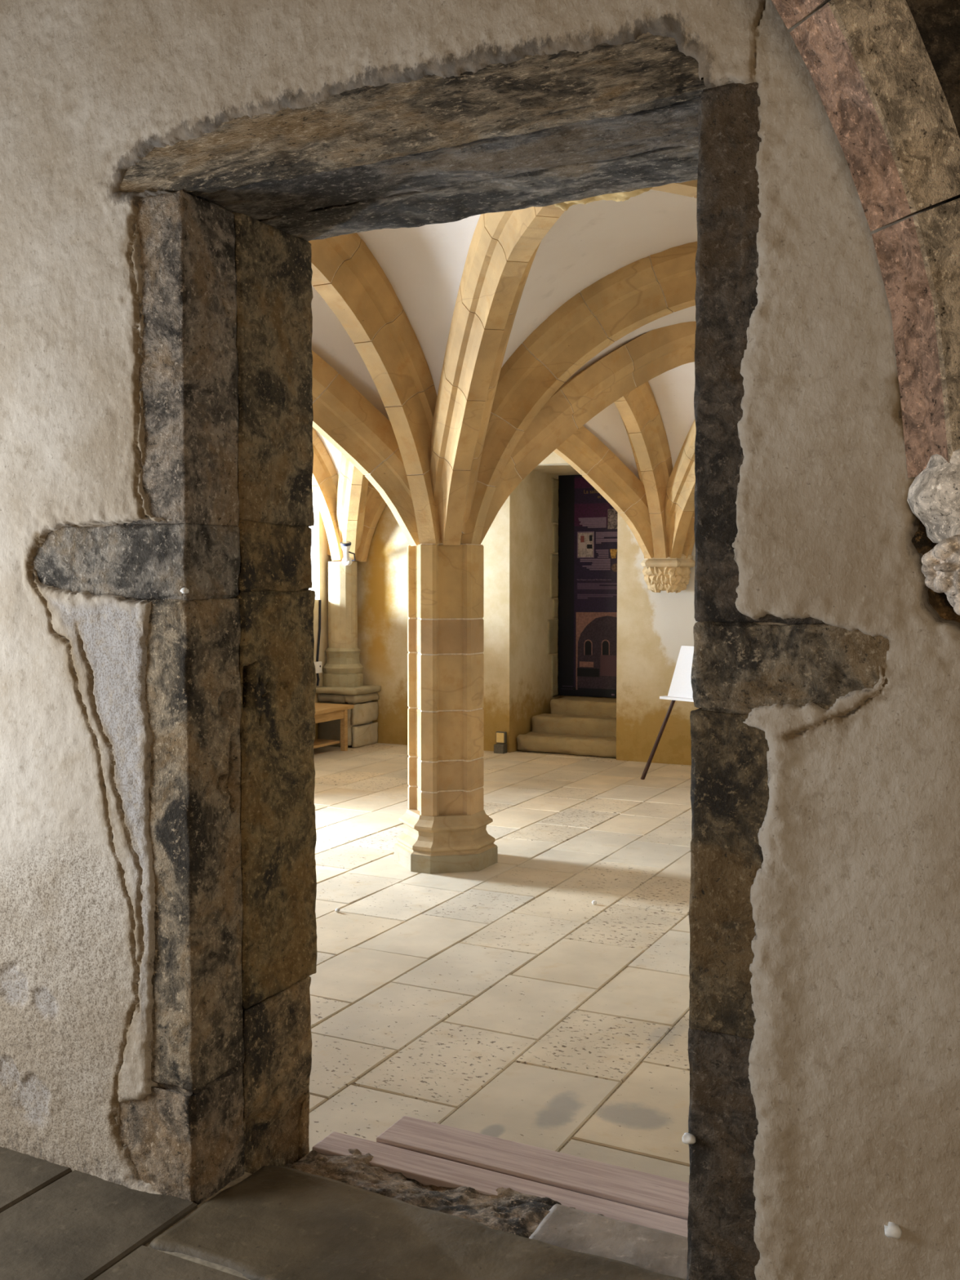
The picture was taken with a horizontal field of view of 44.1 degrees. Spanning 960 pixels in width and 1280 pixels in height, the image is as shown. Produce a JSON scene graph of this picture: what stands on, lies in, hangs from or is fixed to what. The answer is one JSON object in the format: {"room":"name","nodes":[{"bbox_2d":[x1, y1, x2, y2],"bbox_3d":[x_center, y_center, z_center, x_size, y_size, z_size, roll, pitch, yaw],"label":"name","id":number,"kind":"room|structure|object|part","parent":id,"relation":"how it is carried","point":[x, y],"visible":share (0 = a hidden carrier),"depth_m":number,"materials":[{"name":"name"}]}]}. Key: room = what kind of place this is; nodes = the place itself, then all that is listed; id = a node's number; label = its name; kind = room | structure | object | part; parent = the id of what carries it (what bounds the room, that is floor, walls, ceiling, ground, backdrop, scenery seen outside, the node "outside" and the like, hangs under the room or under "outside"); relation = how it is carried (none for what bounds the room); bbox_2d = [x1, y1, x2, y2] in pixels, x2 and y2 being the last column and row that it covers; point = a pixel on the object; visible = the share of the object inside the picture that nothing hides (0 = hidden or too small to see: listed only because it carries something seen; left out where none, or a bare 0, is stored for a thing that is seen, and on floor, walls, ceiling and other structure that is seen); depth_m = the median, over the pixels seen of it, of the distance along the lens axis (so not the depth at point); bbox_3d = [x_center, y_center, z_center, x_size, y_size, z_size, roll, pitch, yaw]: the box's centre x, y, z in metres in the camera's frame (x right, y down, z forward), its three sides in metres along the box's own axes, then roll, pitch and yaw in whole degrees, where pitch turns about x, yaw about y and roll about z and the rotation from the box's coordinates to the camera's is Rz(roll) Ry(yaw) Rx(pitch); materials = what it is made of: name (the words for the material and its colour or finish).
{"room":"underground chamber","nodes":[
{"label":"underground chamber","id":0,"kind":"room"},
{"bbox_2d":[308,493,331,738],"bbox_3d":[-3.091,-0.677,9.234,0.600,4.150,9.500,1,3,27],"label":"wall","id":1,"kind":"structure","parent":0,"point":[320,559],"depth_m":11.59,"materials":[{"name":"beige paint"}]},
{"bbox_2d":[316,673,319,685],"bbox_3d":[-1.582,0.383,11.567,0.032,0.129,0.022,-2,3,-36],"label":"power cable","id":2,"kind":"object","parent":1,"relation":"attached to","point":[317,674],"visible":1,"depth_m":11.56,"materials":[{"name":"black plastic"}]},
{"bbox_2d":[314,661,322,673],"bbox_3d":[-1.581,0.266,11.544,0.047,0.110,0.090,1,3,27],"label":"box","id":3,"kind":"object","parent":1,"relation":"attached to","point":[318,669],"visible":0.85,"depth_m":11.52,"materials":[{"name":"white plastic"}]},
{"bbox_2d":[315,600,321,662],"bbox_3d":[-1.569,-0.090,11.563,0.031,0.601,0.076,1,3,27],"label":"power cable","id":4,"kind":"object","parent":1,"relation":"attached to","point":[320,601],"visible":1,"depth_m":11.56,"materials":[{"name":"black plastic"}]},
{"bbox_2d":[0,1146,688,1279],"bbox_3d":[-1.295,1.578,0.399,5.800,0.308,5.800,1,3,27],"label":"floor","id":5,"kind":"structure","parent":0,"point":[317,1216],"depth_m":2.66,"materials":[{"name":"grey stone"}]},
{"bbox_3d":[0.338,1.388,2.656,0.465,0.074,0.200,1,3,27],"label":"sill stone","id":6,"kind":"part","parent":5,"relation":"part of","materials":[{"name":"grey stone"}]},
{"bbox_2d":[0,0,959,1279],"bbox_3d":[-0.094,-0.431,2.665,5.800,4.100,0.542,1,3,27],"label":"wall","id":7,"kind":"structure","parent":0,"point":[854,1068],"depth_m":2.21,"materials":[{"name":"paint"}]},
{"bbox_2d":[180,587,189,593],"bbox_3d":[-0.673,-0.113,2.698,0.020,0.014,0.019,1,3,27],"label":"lump","id":8,"kind":"object","parent":7,"relation":"attached to","point":[184,590],"visible":1,"depth_m":2.69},
{"bbox_2d":[32,4,889,1279],"bbox_3d":[-0.091,0.118,2.698,2.131,2.734,0.514,1,3,27],"label":"trim","id":9,"kind":"structure","parent":7,"relation":"attached to","point":[225,376],"depth_m":2.72,"materials":[{"name":"stone"}]},
{"bbox_2d":[681,1132,695,1144],"bbox_3d":[0.390,0.930,2.209,0.025,0.017,0.023,1,3,27],"label":"lump","id":10,"kind":"object","parent":7,"relation":"attached to","point":[687,1138],"visible":1,"depth_m":2.20,"materials":[{"name":"white stone"}]},
{"bbox_2d":[771,0,959,477],"bbox_3d":[-0.256,-1.110,1.551,2.317,1.721,0.104,-1,3,-18],"label":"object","id":11,"kind":"structure","parent":7,"relation":"attached to","point":[868,64],"depth_m":1.84,"materials":[{"name":"stone"}]},
{"bbox_2d":[884,1222,902,1239],"bbox_3d":[0.712,1.014,2.039,0.031,0.026,0.036,1,3,27],"label":"lump","id":12,"kind":"object","parent":7,"relation":"attached to","point":[893,1230],"visible":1,"depth_m":2.02,"materials":[{"name":"white stone"}]},
{"bbox_2d":[906,447,959,615],"bbox_3d":[0.828,-0.174,1.905,0.272,0.268,0.254,1,3,27],"label":"corbel","id":13,"kind":"object","parent":7,"relation":"attached to","point":[934,494],"visible":1,"depth_m":1.87,"materials":[{"name":"stone"}]},
{"bbox_2d":[308,742,692,1182],"bbox_3d":[0.226,1.344,7.801,7.400,0.252,8.820,1,3,27],"label":"floor","id":14,"kind":"structure","parent":0,"point":[497,1000],"depth_m":4.96,"materials":[{"name":"beige stone"}]},
{"bbox_2d":[313,702,353,751],"bbox_3d":[-1.823,0.869,10.591,0.440,0.430,1.870,1,3,27],"label":"bench","id":15,"kind":"object","parent":14,"relation":"on","point":[324,712],"visible":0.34,"depth_m":11.15,"materials":[{"name":"brown wood"}]},
{"bbox_3d":[-1.830,0.997,10.583,0.300,0.025,1.620,1,3,27],"label":"rail","id":16,"kind":"part","parent":15,"relation":"part of","materials":[{"name":"brown wood"}]},
{"bbox_3d":[-1.823,0.671,10.581,0.440,0.035,1.870,1,3,27],"label":"seat","id":17,"kind":"part","parent":15,"relation":"part of","materials":[{"name":"brown wood"}]},
{"bbox_3d":[-1.289,0.855,11.233,0.050,0.395,0.050,1,3,27],"label":"leg","id":18,"kind":"part","parent":15,"relation":"part of","materials":[{"name":"brown wood"}]},
{"bbox_2d":[315,561,381,747],"bbox_3d":[-1.313,0.134,11.639,0.538,1.805,0.487,1,3,27],"label":"column","id":19,"kind":"structure","parent":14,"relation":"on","point":[343,676],"depth_m":11.55,"materials":[{"name":"stone"}]},
{"bbox_2d":[340,541,355,565],"bbox_3d":[-1.279,-0.833,11.376,0.156,0.230,0.190,1,3,27],"label":"spot lamp","id":20,"kind":"object","parent":19,"relation":"attached to","point":[345,545],"visible":1,"depth_m":11.34,"materials":[{"name":"white plastic"}]},
{"bbox_3d":[-1.284,-0.761,11.455,0.080,0.080,0.060,1,3,27],"label":"wall plate","id":21,"kind":"part","parent":20,"relation":"part of","materials":[{"name":"white plastic"}]},
{"bbox_2d":[394,543,497,873],"bbox_3d":[-0.196,0.366,6.745,0.547,1.810,0.582,1,3,27],"label":"column","id":22,"kind":"structure","parent":14,"relation":"on","point":[446,820],"depth_m":6.58,"materials":[{"name":"stone"}]},
{"bbox_2d":[312,1131,688,1237],"bbox_3d":[0.103,1.407,2.959,1.192,0.071,0.104,1,3,27],"label":"plank","id":23,"kind":"object","parent":14,"relation":"on","point":[427,1170],"visible":0.34,"depth_m":3.01,"materials":[{"name":"brown wood"}]},
{"bbox_2d":[493,731,506,753],"bbox_3d":[0.193,0.959,11.096,0.100,0.200,0.090,1,3,27],"label":"floor lamp","id":24,"kind":"object","parent":14,"relation":"on","point":[500,747],"visible":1,"depth_m":11.08,"materials":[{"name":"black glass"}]},
{"bbox_3d":[0.190,0.914,11.088,0.076,0.090,0.008,1,3,27],"label":"glass","id":25,"kind":"part","parent":24,"relation":"part of","materials":[{"name":"yellow glass"}]},
{"bbox_3d":[0.200,0.913,11.107,0.096,0.110,0.040,1,3,27],"label":"frame","id":26,"kind":"part","parent":24,"relation":"part of","materials":[{"name":"black metal"}]},
{"bbox_2d":[376,1115,688,1220],"bbox_3d":[0.225,1.387,3.058,1.065,0.045,0.152,1,3,27],"label":"plank","id":27,"kind":"object","parent":14,"relation":"on","point":[623,1185],"visible":0.42,"depth_m":3.08,"materials":[{"name":"brown wood"}]},
{"bbox_2d":[516,696,616,758],"bbox_3d":[1.038,0.822,11.447,1.064,0.459,1.045,1,3,27],"label":"stone steps","id":28,"kind":"structure","parent":14,"relation":"on","point":[584,726],"depth_m":11.24,"materials":[{"name":"beige stone"}]},
{"bbox_2d":[640,645,693,779],"bbox_3d":[1.886,0.573,9.446,0.700,1.149,0.995,-2,4,-41],"label":"easel","id":29,"kind":"object","parent":14,"relation":"on","point":[681,689],"visible":0.28,"depth_m":9.42,"materials":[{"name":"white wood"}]},
{"bbox_3d":[1.531,0.567,9.566,0.459,1.144,0.031,0,3,6],"label":"leg","id":30,"kind":"part","parent":29,"relation":"part of","materials":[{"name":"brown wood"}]},
{"bbox_3d":[1.723,0.256,9.296,0.148,0.400,0.520,-2,4,-41],"label":"white panel","id":31,"kind":"part","parent":29,"relation":"part of","materials":[{"name":"white paper"}]},
{"bbox_2d":[341,451,698,765],"bbox_3d":[1.816,-0.744,10.608,8.200,4.150,0.600,1,3,27],"label":"wall","id":32,"kind":"structure","parent":0,"point":[652,628],"depth_m":11.15,"materials":[{"name":"beige paint"}]},
{"bbox_2d":[640,554,694,593],"bbox_3d":[1.602,-0.573,10.240,0.470,0.336,0.247,1,3,27],"label":"corbel","id":33,"kind":"object","parent":32,"relation":"attached to","point":[668,575],"visible":1,"depth_m":10.15,"materials":[{"name":"stone"}]},
{"bbox_2d":[535,469,616,715],"bbox_3d":[1.265,-0.305,11.865,2.100,3.150,1.100,1,3,27],"label":"door frame","id":34,"kind":"structure","parent":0,"point":[544,603],"depth_m":11.76,"materials":[{"name":"beige paint"}]},
{"bbox_2d":[547,477,559,697],"bbox_3d":[0.728,-0.525,11.971,0.043,2.210,0.258,1,3,27],"label":"trim","id":35,"kind":"structure","parent":34,"relation":"attached to","point":[553,624],"depth_m":11.98,"materials":[{"name":"stone"}]},
{"bbox_2d":[557,474,617,697],"bbox_3d":[1.244,-0.561,11.881,1.143,2.280,0.076,1,3,25],"label":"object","id":36,"kind":"object","parent":34,"relation":"attached to","point":[588,522],"visible":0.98,"depth_m":11.94,"materials":[{"name":"purple"}]},
{"bbox_2d":[577,531,594,558],"bbox_3d":[1.065,-0.959,11.931,0.183,0.264,0.006,1,3,27],"label":"picture frame","id":37,"kind":"object","parent":36,"relation":"on","point":[585,540],"depth_m":11.93,"materials":[{"name":"beige paper"}]},
{"bbox_2d":[577,532,593,556],"bbox_3d":[1.064,-0.957,11.930,0.164,0.244,0.008,1,3,27],"label":"picture","id":38,"kind":"object","parent":36,"relation":"on","point":[585,540],"depth_m":11.93},
{"bbox_2d":[575,611,617,689],"bbox_3d":[1.260,0.106,11.883,0.653,0.773,0.006,1,3,27],"label":"picture","id":39,"kind":"object","parent":36,"relation":"attached to","point":[596,632],"depth_m":11.93},
{"bbox_2d":[608,509,617,528],"bbox_3d":[1.330,-1.203,11.783,0.123,0.198,0.008,1,3,27],"label":"picture","id":40,"kind":"object","parent":36,"relation":"on","point":[612,513],"depth_m":11.78},
{"bbox_2d":[609,549,617,558],"bbox_3d":[1.329,-0.859,11.800,0.080,0.093,0.008,1,3,27],"label":"picture","id":41,"kind":"object","parent":36,"relation":"attached to","point":[613,553],"depth_m":11.80},
{"bbox_2d":[611,563,617,571],"bbox_3d":[1.349,-0.720,11.797,0.086,0.081,0.008,1,3,27],"label":"picture","id":42,"kind":"object","parent":36,"relation":"attached to","point":[614,566],"depth_m":11.80},
{"bbox_2d":[308,0,959,561],"bbox_3d":[-0.012,-1.324,5.672,8.145,1.736,9.956,1,3,27],"label":"ceiling","id":43,"kind":"structure","parent":0,"point":[451,360],"depth_m":6.19,"materials":[{"name":"stone"}]}
]}

